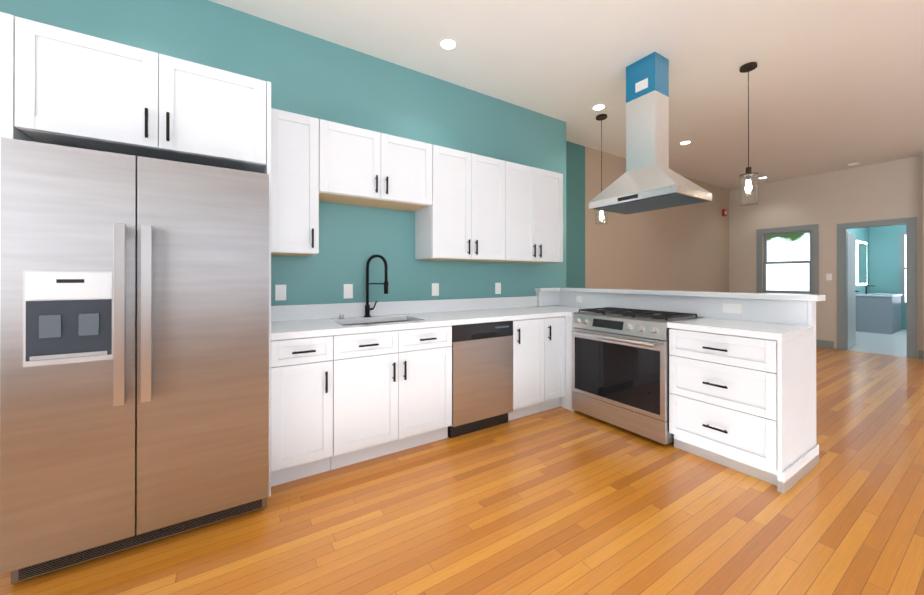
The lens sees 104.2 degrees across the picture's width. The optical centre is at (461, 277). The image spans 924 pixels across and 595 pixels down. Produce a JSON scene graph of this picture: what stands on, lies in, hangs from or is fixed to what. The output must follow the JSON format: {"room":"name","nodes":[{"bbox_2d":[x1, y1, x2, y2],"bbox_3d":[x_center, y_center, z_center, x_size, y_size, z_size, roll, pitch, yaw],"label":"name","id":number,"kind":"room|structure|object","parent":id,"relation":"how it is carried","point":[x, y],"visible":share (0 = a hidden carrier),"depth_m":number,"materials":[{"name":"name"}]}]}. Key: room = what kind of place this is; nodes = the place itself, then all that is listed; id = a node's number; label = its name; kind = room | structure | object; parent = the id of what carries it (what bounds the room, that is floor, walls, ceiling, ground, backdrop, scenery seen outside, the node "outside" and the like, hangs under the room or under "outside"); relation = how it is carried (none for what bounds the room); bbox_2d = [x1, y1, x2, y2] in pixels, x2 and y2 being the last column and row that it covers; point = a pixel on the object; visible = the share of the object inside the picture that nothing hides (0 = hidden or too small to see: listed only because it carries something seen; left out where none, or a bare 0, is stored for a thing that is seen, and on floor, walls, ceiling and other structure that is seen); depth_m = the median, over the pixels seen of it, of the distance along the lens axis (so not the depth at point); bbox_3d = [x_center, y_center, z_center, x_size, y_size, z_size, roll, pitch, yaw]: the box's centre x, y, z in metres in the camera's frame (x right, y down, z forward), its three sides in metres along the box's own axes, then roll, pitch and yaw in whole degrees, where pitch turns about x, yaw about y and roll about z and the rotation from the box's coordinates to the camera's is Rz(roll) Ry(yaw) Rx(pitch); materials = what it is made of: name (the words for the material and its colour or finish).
{"room":"kitchen","nodes":[
{"label":"kitchen","id":0,"kind":"room"},
{"bbox_2d":[0,0,565,305],"bbox_3d":[-1.405,-0.312,2.965,5.920,3.100,0.600,0,0,-33],"label":"wall","id":1,"kind":"structure","parent":0,"point":[305,74],"depth_m":2.94,"materials":[{"name":"paint"}]},
{"bbox_2d":[275,285,285,300],"bbox_3d":[-1.334,0.112,2.649,0.072,0.116,0.007,0,0,-33],"label":"electrical outlet plate","id":2,"kind":"object","parent":1,"relation":"attached to","point":[280,292],"depth_m":2.65,"materials":[{"name":"white plastic"}]},
{"bbox_2d":[271,108,318,256],"bbox_3d":[-1.196,-0.626,2.518,0.308,0.934,0.376,0,0,-33],"label":"upper cabinet","id":3,"kind":"object","parent":1,"relation":"attached to","point":[294,184],"visible":0.77,"depth_m":2.40,"materials":[{"name":"white wood"}]},
{"bbox_2d":[344,284,352,298],"bbox_3d":[-0.921,0.113,2.914,0.072,0.116,0.007,0,0,-33],"label":"electrical outlet plate","id":4,"kind":"object","parent":1,"relation":"attached to","point":[348,288],"depth_m":2.91,"materials":[{"name":"white plastic"}]},
{"bbox_2d":[319,119,431,211],"bbox_3d":[-0.694,-0.841,2.840,0.876,0.504,0.376,0,0,-33],"label":"upper cabinet","id":5,"kind":"object","parent":1,"relation":"attached to","point":[363,167],"visible":0.96,"depth_m":2.69,"materials":[{"name":"white wood"}]},
{"bbox_2d":[432,283,438,295],"bbox_3d":[-0.248,0.113,3.345,0.072,0.116,0.007,0,0,-33],"label":"electrical outlet plate","id":6,"kind":"object","parent":1,"relation":"attached to","point":[435,286],"depth_m":3.34,"materials":[{"name":"white plastic"}]},
{"bbox_2d":[415,145,504,261],"bbox_3d":[0.001,-0.625,3.285,0.766,0.934,0.376,0,0,-33],"label":"upper cabinet","id":7,"kind":"object","parent":1,"relation":"attached to","point":[461,217],"visible":0.98,"depth_m":3.13,"materials":[{"name":"white wood"}]},
{"bbox_2d":[495,283,500,293],"bbox_3d":[0.375,0.114,3.745,0.072,0.116,0.007,0,0,-33],"label":"electrical outlet plate","id":8,"kind":"object","parent":1,"relation":"attached to","point":[497,285],"depth_m":3.74,"materials":[{"name":"white plastic"}]},
{"bbox_2d":[487,161,562,262],"bbox_3d":[0.653,-0.624,3.703,0.776,0.934,0.376,0,0,-33],"label":"upper cabinet","id":9,"kind":"object","parent":1,"relation":"attached to","point":[533,214],"visible":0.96,"depth_m":3.56,"materials":[{"name":"white wood"}]},
{"bbox_2d":[0,329,923,594],"bbox_3d":[4.907,1.287,2.731,16.300,0.100,7.800,0,0,-33],"label":"floor","id":10,"kind":"structure","parent":0,"point":[559,501],"depth_m":1.81,"materials":[{"name":"brown wood"}]},
{"bbox_2d":[0,137,268,583],"bbox_3d":[-1.579,0.341,1.929,0.902,1.760,0.886,0,0,-33],"label":"refrigerator","id":11,"kind":"object","parent":10,"relation":"on","point":[134,367],"visible":1,"depth_m":1.55,"materials":[{"name":"metal"}]},
{"bbox_2d":[0,12,270,496],"bbox_3d":[-1.671,0.066,2.024,1.007,2.340,0.694,0,0,-33],"label":"surround","id":12,"kind":"object","parent":10,"relation":"on","point":[63,87],"visible":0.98,"depth_m":1.72,"materials":[{"name":"white wood"}]},
{"bbox_2d":[271,335,332,486],"bbox_3d":[-1.110,0.800,2.404,0.344,0.874,0.656,0,0,-33],"label":"base cabinet","id":13,"kind":"object","parent":10,"relation":"on","point":[301,407],"visible":0.88,"depth_m":2.16,"materials":[{"name":"white wood"}]},
{"bbox_2d":[330,321,451,469],"bbox_3d":[-0.597,0.800,2.733,0.866,0.874,0.656,0,0,-33],"label":"base cabinet","id":14,"kind":"object","parent":10,"relation":"on","point":[392,391],"visible":0.9,"depth_m":2.46,"materials":[{"name":"white wood"}]},
{"bbox_2d":[271,296,584,339],"bbox_3d":[0.012,0.373,3.127,3.013,0.330,0.651,0,0,-33],"label":"countertop","id":15,"kind":"structure","parent":14,"relation":"on","point":[300,321],"depth_m":2.90,"materials":[{"name":"stone"}]},
{"bbox_2d":[364,254,388,316],"bbox_3d":[-0.693,0.068,2.902,0.157,0.506,0.180,0,0,-33],"label":"faucet","id":16,"kind":"object","parent":15,"relation":"on","point":[367,305],"visible":1,"depth_m":2.91,"materials":[{"name":"black metal"}]},
{"bbox_2d":[448,321,512,437],"bbox_3d":[0.022,0.802,3.128,0.596,0.872,0.602,0,0,-33],"label":"dishwasher","id":17,"kind":"object","parent":10,"relation":"on","point":[482,375],"visible":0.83,"depth_m":2.87,"materials":[{"name":"metal"}]},
{"bbox_2d":[508,318,543,420],"bbox_3d":[0.430,0.801,3.391,0.366,0.874,0.656,0,0,-33],"label":"base cabinet","id":18,"kind":"object","parent":10,"relation":"on","point":[528,366],"visible":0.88,"depth_m":3.15,"materials":[{"name":"white wood"}]},
{"bbox_2d":[539,316,564,411],"bbox_3d":[0.703,0.802,3.566,0.276,0.874,0.656,0,0,-33],"label":"base cabinet","id":19,"kind":"object","parent":10,"relation":"on","point":[554,360],"visible":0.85,"depth_m":3.33,"materials":[{"name":"white wood"}]},
{"bbox_2d":[567,308,600,316],"bbox_3d":[1.233,0.344,3.484,0.572,0.039,0.065,0,0,-33],"label":"countertop","id":20,"kind":"structure","parent":19,"relation":"on","point":[570,314],"depth_m":3.41,"materials":[{"name":"stone"}]},
{"bbox_2d":[560,316,575,411],"bbox_3d":[1.068,0.802,3.764,0.548,0.874,0.717,0,0,-33],"label":"base cabinet","id":21,"kind":"object","parent":10,"relation":"on","point":[566,401],"visible":0.12,"depth_m":3.37,"materials":[{"name":"white wood"}]},
{"bbox_2d":[571,307,703,444],"bbox_3d":[1.446,0.750,3.074,0.651,0.915,0.840,0,0,-33],"label":"range","id":22,"kind":"object","parent":10,"relation":"on","point":[620,367],"visible":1,"depth_m":2.86,"materials":[{"name":"metal"}]},
{"bbox_2d":[669,328,776,485],"bbox_3d":[1.871,0.800,2.476,0.584,0.874,0.608,0,0,-33],"label":"base cabinet","id":23,"kind":"object","parent":10,"relation":"on","point":[723,399],"visible":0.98,"depth_m":2.30,"materials":[{"name":"white wood"}]},
{"bbox_2d":[667,318,812,340],"bbox_3d":[1.884,0.342,2.468,0.572,0.039,0.641,0,0,-33],"label":"countertop","id":24,"kind":"structure","parent":23,"relation":"on","point":[773,331],"depth_m":2.33,"materials":[{"name":"stone"}]},
{"bbox_2d":[777,301,818,493],"bbox_3d":[2.100,0.697,2.240,0.650,1.079,0.032,0,0,-33],"label":"peninsula end panel","id":25,"kind":"object","parent":10,"relation":"on","point":[797,453],"visible":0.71,"depth_m":2.20,"materials":[{"name":"white wood"}]},
{"bbox_2d":[856,285,901,333],"bbox_3d":[9.718,0.719,8.384,1.140,1.060,0.565,0,0,-33],"label":"bathroom vanity","id":26,"kind":"object","parent":10,"relation":"on","point":[878,313],"visible":0.94,"depth_m":8.10,"materials":[{"name":"wood"}]},
{"bbox_2d":[209,0,923,189],"bbox_3d":[4.907,-1.913,2.738,16.300,0.100,7.800,0,0,-33],"label":"ceiling","id":27,"kind":"structure","parent":0,"point":[835,85],"depth_m":3.12,"materials":[{"name":"paint"}]},
{"bbox_2d":[439,38,457,49],"bbox_3d":[-0.111,-1.859,2.869,0.149,0.006,0.149,0,0,33],"label":"recessed light","id":28,"kind":"object","parent":27,"relation":"in","point":[448,44],"depth_m":2.86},
{"bbox_2d":[592,104,605,110],"bbox_3d":[1.495,-1.857,3.932,0.149,0.006,0.149,0,0,21],"label":"recessed light","id":29,"kind":"object","parent":27,"relation":"in","point":[597,107],"depth_m":3.93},
{"bbox_2d":[596,114,607,224],"bbox_3d":[1.610,-1.238,4.151,0.132,1.242,0.132,0,0,-33],"label":"pendant light","id":30,"kind":"object","parent":27,"relation":"hanging from","point":[600,117],"visible":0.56,"depth_m":4.15,"materials":[{"name":"brown metal"}]},
{"bbox_2d":[589,52,711,214],"bbox_3d":[1.608,-1.242,3.128,0.572,1.237,0.770,0,0,-33],"label":"range hood","id":31,"kind":"object","parent":27,"relation":"hanging from","point":[648,180],"visible":1,"depth_m":3.03,"materials":[{"name":"silver metal"}]},
{"bbox_2d":[679,141,691,144],"bbox_3d":[3.080,-1.855,4.960,0.149,0.006,0.149,0,0,-39],"label":"recessed light","id":32,"kind":"object","parent":27,"relation":"in","point":[683,142],"depth_m":4.95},
{"bbox_2d":[739,62,757,205],"bbox_3d":[2.521,-1.249,3.167,0.132,1.224,0.132,0,0,-33],"label":"pendant light","id":33,"kind":"object","parent":27,"relation":"hanging from","point":[748,68],"visible":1,"depth_m":3.16,"materials":[{"name":"brown metal"}]},
{"bbox_2d":[848,163,858,166],"bbox_3d":[6.398,-1.839,5.878,0.130,0.034,0.130,0,0,-33],"label":"smoke detector","id":34,"kind":"object","parent":27,"relation":"attached to","point":[853,164],"visible":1,"depth_m":5.86,"materials":[{"name":"white plastic"}]},
{"bbox_2d":[566,141,728,291],"bbox_3d":[3.337,-0.306,6.242,5.600,3.100,0.200,0,0,-33],"label":"wall","id":35,"kind":"structure","parent":0,"point":[683,248],"depth_m":5.80,"materials":[{"name":"paint"}]},
{"bbox_2d":[722,209,726,216],"bbox_3d":[5.425,-1.333,7.433,0.120,0.140,0.049,0,0,-33],"label":"fire alarm","id":36,"kind":"object","parent":35,"relation":"attached to","point":[724,212],"visible":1,"depth_m":7.41,"materials":[{"name":"red plastic"}]},
{"bbox_2d":[536,291,807,325],"bbox_3d":[1.595,0.699,3.232,0.422,1.079,2.183,0,0,-33],"label":"wall","id":37,"kind":"structure","parent":0,"point":[790,312],"depth_m":2.95,"materials":[{"name":"white paint"}]},
{"bbox_2d":[576,296,581,302],"bbox_3d":[1.281,0.240,3.937,0.006,0.072,0.072,0,0,-33],"label":"outlet","id":38,"kind":"object","parent":37,"relation":"attached to","point":[578,298],"depth_m":3.93,"materials":[{"name":"white plastic"}]},
{"bbox_2d":[535,287,824,300],"bbox_3d":[1.622,0.137,3.217,0.490,0.040,2.238,0,0,-33],"label":"bar ledge","id":39,"kind":"object","parent":37,"relation":"on","point":[784,296],"visible":1,"depth_m":2.88,"materials":[{"name":"stone"}]},
{"bbox_2d":[723,303,741,313],"bbox_3d":[2.052,0.237,2.733,0.006,0.072,0.125,0,0,-33],"label":"outlet","id":40,"kind":"object","parent":37,"relation":"attached to","point":[733,308],"depth_m":2.73,"materials":[{"name":"white plastic"}]},
{"bbox_2d":[729,155,923,357],"bbox_3d":[6.391,-0.305,6.554,0.120,3.100,2.570,0,0,-33],"label":"wall","id":41,"kind":"structure","parent":0,"point":[827,202],"depth_m":6.35,"materials":[{"name":"beige paint"}]},
{"bbox_2d":[755,224,818,293],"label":"window","id":42,"kind":"structure","parent":41,"relation":"in","point":[813,231],"depth_m":6.80,"materials":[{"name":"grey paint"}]},
{"bbox_2d":[816,339,833,348],"bbox_3d":[6.074,1.181,6.921,0.014,0.130,1.525,0,0,-33],"label":"baseboard","id":43,"kind":"structure","parent":41,"relation":"attached to","point":[824,343],"depth_m":6.36,"materials":[{"name":"grey paint"}]},
{"bbox_2d":[826,274,831,279],"bbox_3d":[6.459,-0.006,6.329,0.006,0.116,0.072,0,0,-33],"label":"switch plate","id":44,"kind":"object","parent":41,"relation":"attached to","point":[828,276],"visible":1,"depth_m":6.33,"materials":[{"name":"white plastic"}]},
{"bbox_2d":[848,232,859,347],"bbox_3d":[6.961,0.219,6.421,0.681,2.028,0.101,0,0,-33],"label":"door leaf","id":45,"kind":"structure","parent":41,"relation":"in","point":[852,291],"depth_m":6.42,"materials":[{"name":"paint"}]},
{"bbox_2d":[837,217,916,357],"bbox_3d":[6.791,0.159,5.910,0.140,2.170,0.865,0,0,-33],"label":"door frame","id":46,"kind":"structure","parent":41,"relation":"attached to","point":[842,278],"depth_m":5.75,"materials":[{"name":"grey paint"}]},
{"bbox_2d":[848,227,869,293],"bbox_3d":[8.402,-0.302,7.956,4.620,3.100,0.120,0,0,-33],"label":"wall","id":47,"kind":"structure","parent":0,"point":[861,234],"depth_m":8.78,"materials":[{"name":"teal paint"}]},
{"bbox_2d":[856,240,866,284],"bbox_3d":[9.593,-0.336,8.628,0.950,1.050,0.024,0,0,-33],"label":"bathroom mirror","id":48,"kind":"object","parent":47,"relation":"attached to","point":[861,262],"visible":0.93,"depth_m":8.55,"materials":[{"name":"teal mirror"}]},
{"bbox_2d":[869,224,906,329],"bbox_3d":[10.925,-0.302,8.189,0.120,3.100,2.190,0,0,-33],"label":"wall","id":49,"kind":"structure","parent":0,"point":[883,259],"depth_m":8.84,"materials":[{"name":"teal paint"}]},
{"bbox_2d":[900,232,905,304],"bbox_3d":[10.771,-0.212,8.351,0.065,1.760,0.770,0,0,-33],"label":"bathroom window","id":50,"kind":"structure","parent":49,"relation":"in","point":[903,272],"depth_m":8.62,"materials":[{"name":"grey paint"}]},
{"bbox_2d":[923,149,923,344],"bbox_3d":[8.219,-0.312,3.331,0.520,3.100,4.830,0,0,-33],"label":"wall","id":51,"kind":"structure","parent":0,"point":[923,246],"depth_m":5.22,"materials":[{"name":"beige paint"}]}
]}

